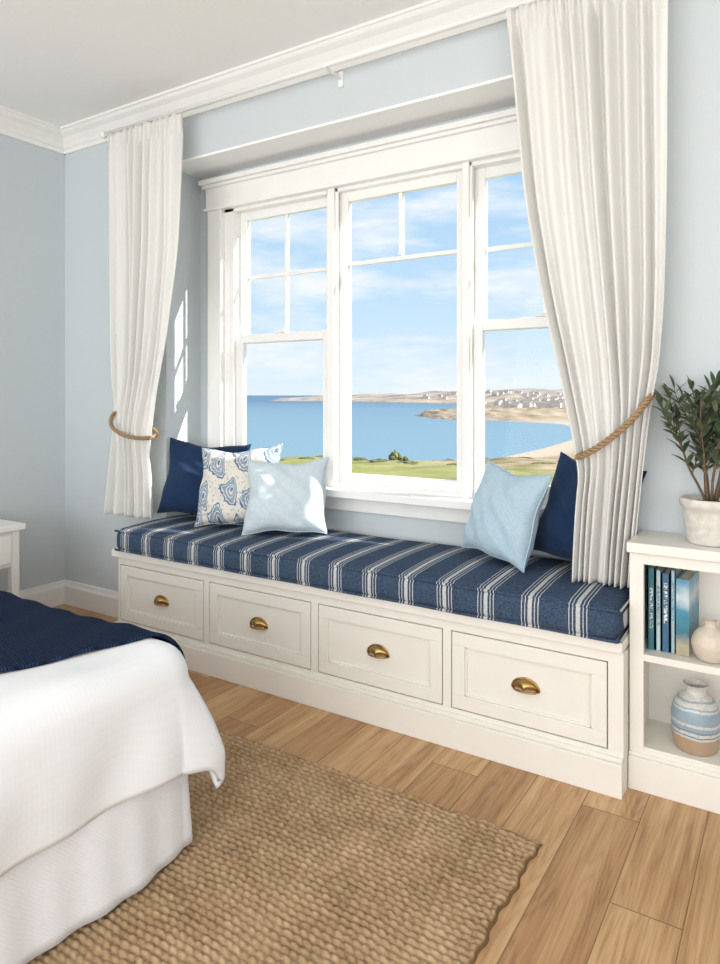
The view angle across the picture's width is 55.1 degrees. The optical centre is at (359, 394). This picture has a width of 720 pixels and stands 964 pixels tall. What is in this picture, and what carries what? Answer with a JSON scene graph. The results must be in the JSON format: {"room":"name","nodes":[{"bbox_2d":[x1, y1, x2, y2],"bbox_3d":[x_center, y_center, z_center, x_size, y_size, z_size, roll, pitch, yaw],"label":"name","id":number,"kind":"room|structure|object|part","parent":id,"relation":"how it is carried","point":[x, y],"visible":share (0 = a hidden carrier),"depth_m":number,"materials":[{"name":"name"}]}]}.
{"room":"bedroom","nodes":[
{"label":"bedroom","id":0,"kind":"room"},
{"bbox_2d":[0,134,64,591],"bbox_3d":[-3.229,-0.155,1.986,0.120,2.810,5.880,0,0,33],"label":"wall","id":1,"kind":"structure","parent":0,"point":[32,177],"depth_m":3.98,"materials":[{"name":"blue paint"}]},
{"bbox_2d":[0,105,65,154],"bbox_3d":[-3.225,-1.502,1.788,0.100,0.115,5.550,0,0,33],"label":"trim","id":2,"kind":"structure","parent":1,"relation":"attached to","point":[13,124],"depth_m":3.92,"materials":[{"name":"white paint"}]},
{"bbox_2d":[19,579,64,606],"bbox_3d":[-3.259,1.180,1.810,0.018,0.140,5.550,0,0,33],"label":"baseboard","id":3,"kind":"structure","parent":1,"relation":"attached to","point":[51,594],"depth_m":4.04,"materials":[{"name":"white paint"}]},
{"bbox_2d":[0,0,429,126],"bbox_3d":[-0.930,-1.620,0.522,5.570,0.120,5.880,0,0,33],"label":"ceiling","id":4,"kind":"structure","parent":0,"point":[63,62],"depth_m":3.03,"materials":[{"name":"paint"}]},
{"bbox_2d":[51,604,719,963],"bbox_3d":[-0.930,1.310,0.522,5.570,0.120,5.880,0,0,33],"label":"floor","id":5,"kind":"structure","parent":0,"point":[635,878],"depth_m":1.95,"materials":[{"name":"brown wood"}]},
{"bbox_2d":[0,519,25,596],"bbox_3d":[-1.988,0.945,3.342,0.475,0.610,0.520,0,0,33],"label":"nightstand","id":6,"kind":"object","parent":5,"relation":"on","point":[9,530],"visible":0.66,"depth_m":3.41,"materials":[{"name":"paint"}]},
{"bbox_3d":[-1.824,0.760,3.237,0.012,0.140,0.390,0,0,33],"label":"drawer","id":7,"kind":"part","parent":6,"relation":"part of","materials":[{"name":"paint"}]},
{"bbox_2d":[0,637,225,963],"bbox_3d":[-1.894,0.625,1.715,2.362,1.250,1.980,0,0,33],"label":"bed","id":8,"kind":"object","parent":5,"relation":"on","point":[99,749],"visible":0.84,"depth_m":1.63,"materials":[{"name":"fabric"}]},
{"bbox_2d":[0,591,184,671],"bbox_3d":[-1.344,0.791,1.450,0.875,0.308,1.842,0,0,33],"label":"throw blanket","id":9,"kind":"object","parent":8,"relation":"on","point":[33,633],"visible":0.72,"depth_m":1.92,"materials":[{"name":"blue fabric"}]},
{"bbox_2d":[27,728,542,963],"bbox_3d":[-1.064,1.242,1.446,2.152,0.015,2.496,0,0,33],"label":"jute rug","id":10,"kind":"object","parent":5,"relation":"on","point":[291,859],"visible":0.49,"depth_m":1.75,"materials":[{"name":"beige wicker"}]},
{"bbox_2d":[112,548,629,799],"bbox_3d":[-0.064,1.009,3.019,2.428,0.482,0.567,0,0,33],"label":"window seat","id":11,"kind":"object","parent":5,"relation":"on","point":[549,704],"visible":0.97,"depth_m":2.55,"materials":[{"name":"beige paint"}]},
{"bbox_3d":[-0.950,0.973,3.269,0.102,0.045,0.032,0,0,33],"label":"cup pull","id":12,"kind":"part","parent":11,"relation":"part of","materials":[{"name":"gold metal"}]},
{"bbox_3d":[-0.942,0.977,3.281,0.567,0.269,0.027,0,0,33],"label":"drawer","id":13,"kind":"part","parent":11,"relation":"part of","materials":[{"name":"beige paint"}]},
{"bbox_3d":[-0.440,0.973,2.944,0.102,0.045,0.032,0,0,33],"label":"cup pull","id":14,"kind":"part","parent":11,"relation":"part of","materials":[{"name":"gold metal"}]},
{"bbox_3d":[-0.432,0.977,2.957,0.562,0.269,0.027,0,0,33],"label":"drawer","id":15,"kind":"part","parent":11,"relation":"part of","materials":[{"name":"beige paint"}]},
{"bbox_3d":[-0.063,0.785,3.020,2.428,0.035,0.563,0,0,33],"label":"seat","id":16,"kind":"part","parent":11,"relation":"part of","materials":[{"name":"beige paint"}]},
{"bbox_2d":[114,514,629,643],"bbox_3d":[-0.056,0.706,2.988,2.379,0.123,0.571,0,0,33],"label":"seat cushion","id":17,"kind":"object","parent":11,"relation":"on","point":[471,582],"visible":0.91,"depth_m":2.65,"materials":[{"name":"fabric"}]},
{"bbox_2d":[157,437,250,514],"bbox_3d":[-0.816,0.438,3.614,0.482,0.465,0.275,0,0,10],"label":"throw pillow","id":18,"kind":"object","parent":17,"relation":"on","point":[180,493],"visible":0.54,"depth_m":3.57,"materials":[{"name":"blue fabric"}]},
{"bbox_2d":[194,443,282,526],"bbox_3d":[-0.598,0.444,3.398,0.461,0.467,0.304,0,0,13],"label":"throw pillow","id":19,"kind":"object","parent":17,"relation":"on","point":[224,492],"visible":0.67,"depth_m":3.35,"materials":[{"name":"fabric"}]},
{"bbox_2d":[242,457,329,534],"bbox_3d":[-0.344,0.469,3.219,0.423,0.424,0.304,0,0,9],"label":"throw pillow","id":20,"kind":"object","parent":17,"relation":"on","point":[283,497],"visible":1,"depth_m":3.15,"materials":[{"name":"blue fabric"}]},
{"bbox_2d":[461,459,551,572],"bbox_3d":[0.562,0.456,2.678,0.271,0.433,0.381,0,0,-32],"label":"throw pillow","id":21,"kind":"object","parent":17,"relation":"on","point":[502,523],"visible":1,"depth_m":2.59,"materials":[{"name":"blue fabric"}]},
{"bbox_2d":[533,452,646,583],"bbox_3d":[0.836,0.436,2.550,0.281,0.471,0.459,0,0,-26],"label":"throw pillow","id":22,"kind":"object","parent":17,"relation":"on","point":[555,531],"visible":0.44,"depth_m":2.58,"materials":[{"name":"blue fabric"}]},
{"bbox_3d":[0.063,0.973,2.624,0.102,0.045,0.032,0,0,33],"label":"cup pull","id":23,"kind":"part","parent":11,"relation":"part of","materials":[{"name":"gold metal"}]},
{"bbox_3d":[0.071,0.977,2.636,0.546,0.269,0.027,0,0,33],"label":"drawer","id":24,"kind":"part","parent":11,"relation":"part of","materials":[{"name":"beige paint"}]},
{"bbox_3d":[0.551,0.973,2.313,0.102,0.045,0.032,0,0,33],"label":"cup pull","id":25,"kind":"part","parent":11,"relation":"part of","materials":[{"name":"gold metal"}]},
{"bbox_3d":[0.559,0.977,2.325,0.532,0.269,0.027,0,0,33],"label":"drawer","id":26,"kind":"part","parent":11,"relation":"part of","materials":[{"name":"beige paint"}]},
{"bbox_2d":[627,530,719,813],"bbox_3d":[1.282,0.859,2.058,0.879,0.783,0.246,0,0,33],"label":"bookshelf","id":27,"kind":"object","parent":5,"relation":"on","point":[657,766],"visible":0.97,"depth_m":2.18,"materials":[{"name":"beige paint"}]},
{"bbox_2d":[648,565,658,649],"bbox_3d":[0.978,0.688,2.284,0.022,0.262,0.150,0,0,33],"label":"book","id":28,"kind":"object","parent":27,"relation":"in","point":[653,571],"depth_m":2.22,"materials":[{"name":"teal paper"}]},
{"bbox_2d":[656,566,665,650],"bbox_3d":[0.997,0.691,2.277,0.017,0.256,0.150,0,0,33],"label":"book","id":29,"kind":"object","parent":27,"relation":"in","point":[660,571],"depth_m":2.21,"materials":[{"name":"white paper"}]},
{"bbox_2d":[662,567,671,652],"bbox_3d":[1.014,0.694,2.261,0.024,0.250,0.150,0,0,33],"label":"book","id":30,"kind":"object","parent":27,"relation":"in","point":[666,571],"depth_m":2.20,"materials":[{"name":"blue paper"}]},
{"bbox_2d":[648,565,698,656],"bbox_3d":[1.024,0.688,2.254,0.133,0.262,0.160,0,0,33],"label":"books","id":31,"kind":"object","parent":27,"relation":"in","point":[673,594],"visible":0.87,"depth_m":2.20,"materials":[{"name":"blue paper"}]},
{"bbox_2d":[670,568,681,652],"bbox_3d":[1.034,0.688,2.253,0.015,0.262,0.150,0,0,33],"label":"book","id":32,"kind":"object","parent":27,"relation":"in","point":[675,573],"depth_m":2.19,"materials":[{"name":"blue paper"}]},
{"bbox_2d":[651,370,719,546],"bbox_3d":[1.109,0.189,2.169,0.363,0.555,0.240,0,0,33],"label":"plant","id":33,"kind":"object","parent":27,"relation":"on","point":[701,512],"visible":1,"depth_m":2.17,"materials":[{"name":"green plant"}]},
{"bbox_3d":[1.104,0.395,2.172,0.182,0.142,0.182,0,0,33],"label":"pot","id":34,"kind":"part","parent":33,"relation":"part of","materials":[{"name":"white ceramic"}]},
{"bbox_2d":[671,678,719,755],"bbox_3d":[1.061,1.012,2.181,0.143,0.202,0.143,0,0,33],"label":"ceramic vase","id":35,"kind":"object","parent":27,"relation":"in","point":[695,714],"visible":1,"depth_m":2.13,"materials":[{"name":"blue ceramic"}]},
{"bbox_2d":[691,617,719,663],"bbox_3d":[1.082,0.757,2.130,0.109,0.126,0.109,0,0,33],"label":"bud vase","id":36,"kind":"object","parent":27,"relation":"in","point":[705,640],"visible":1,"depth_m":2.10,"materials":[{"name":"beige ceramic"}]},
{"bbox_2d":[60,0,719,591],"bbox_3d":[0.534,-0.155,2.820,5.330,2.810,0.430,0,0,33],"label":"wall","id":37,"kind":"structure","parent":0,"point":[690,336],"depth_m":3.25,"materials":[{"name":"blue paint"}]},
{"bbox_2d":[64,579,117,617],"bbox_3d":[0.467,1.180,2.715,5.330,0.140,0.018,0,0,33],"label":"baseboard","id":38,"kind":"structure","parent":37,"relation":"attached to","point":[76,594],"depth_m":4.00,"materials":[{"name":"white paint"}]},
{"bbox_3d":[-0.401,0.058,3.604,0.630,0.765,0.032,0,0,33],"label":"lower sash","id":39,"kind":"part","parent":37,"relation":"part of","materials":[{"name":"clear glass"}]},
{"bbox_3d":[-0.384,-0.640,3.632,0.630,0.720,0.030,0,0,33],"label":"upper sash","id":40,"kind":"part","parent":37,"relation":"part of","materials":[{"name":"clear glass"}]},
{"bbox_2d":[100,0,536,138],"bbox_3d":[-0.135,-1.406,3.026,2.980,0.072,0.140,0,0,33],"label":"curtain rod","id":41,"kind":"object","parent":37,"relation":"attached to","point":[515,5],"visible":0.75,"depth_m":2.95,"materials":[{"name":"white metal"}]},
{"bbox_2d":[104,112,182,519],"bbox_3d":[-1.111,-0.383,3.592,0.554,2.043,0.235,0,0,33],"label":"curtain","id":42,"kind":"object","parent":41,"relation":"hanging from","point":[145,160],"visible":1,"depth_m":3.57,"materials":[{"name":"fabric"}]},
{"bbox_2d":[506,0,667,588],"bbox_3d":[0.779,-0.384,2.392,0.546,2.043,0.229,0,0,33],"label":"curtain","id":43,"kind":"object","parent":41,"relation":"hanging from","point":[590,77],"visible":1,"depth_m":2.34,"materials":[{"name":"fabric"}]},
{"bbox_3d":[0.195,-0.280,3.246,0.680,1.440,0.035,0,0,33],"label":"picture sash","id":44,"kind":"part","parent":37,"relation":"part of","materials":[{"name":"clear glass"}]},
{"bbox_2d":[324,486,545,528],"bbox_3d":[0.096,0.505,3.224,2.297,0.110,0.140,0,0,33],"label":"window sill","id":45,"kind":"structure","parent":37,"relation":"attached to","point":[401,504],"depth_m":3.14,"materials":[{"name":"white paint"}]},
{"bbox_3d":[0.780,-0.640,2.890,0.630,0.720,0.030,0,0,33],"label":"upper sash","id":46,"kind":"part","parent":37,"relation":"part of","materials":[{"name":"clear glass"}]},
{"bbox_3d":[0.762,0.058,2.863,0.630,0.765,0.032,0,0,33],"label":"lower sash","id":47,"kind":"part","parent":37,"relation":"part of","materials":[{"name":"clear glass"}]},
{"label":"outside","id":48,"kind":"structure","parent":0,"visible":0},
{"bbox_2d":[271,388,575,484],"bbox_3d":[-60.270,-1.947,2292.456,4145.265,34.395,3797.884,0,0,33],"label":"terrain","id":49,"kind":"structure","parent":48,"point":[516,466],"depth_m":275.78,"materials":[{"name":"beige sand"}]},
{"bbox_2d":[280,449,575,464],"bbox_3d":[-1.014,8.004,85.951,56.404,3.441,45.056,0,0,33],"label":"shrubs","id":50,"kind":"object","parent":49,"relation":"on","point":[394,455],"visible":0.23,"depth_m":80.14,"materials":[{"name":"green plant"}]},
{"bbox_2d":[423,390,564,407],"bbox_3d":[158.737,1.890,820.927,351.926,19.567,568.110,0,0,33],"label":"village houses","id":51,"kind":"structure","parent":49,"relation":"on","point":[556,401],"depth_m":719.77},
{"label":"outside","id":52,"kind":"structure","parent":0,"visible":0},
{"bbox_2d":[247,395,571,460],"bbox_3d":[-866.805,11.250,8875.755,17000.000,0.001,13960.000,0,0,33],"label":"sea","id":53,"kind":"structure","parent":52,"point":[378,428],"depth_m":212.69,"materials":[{"name":"liquid"}]}
]}

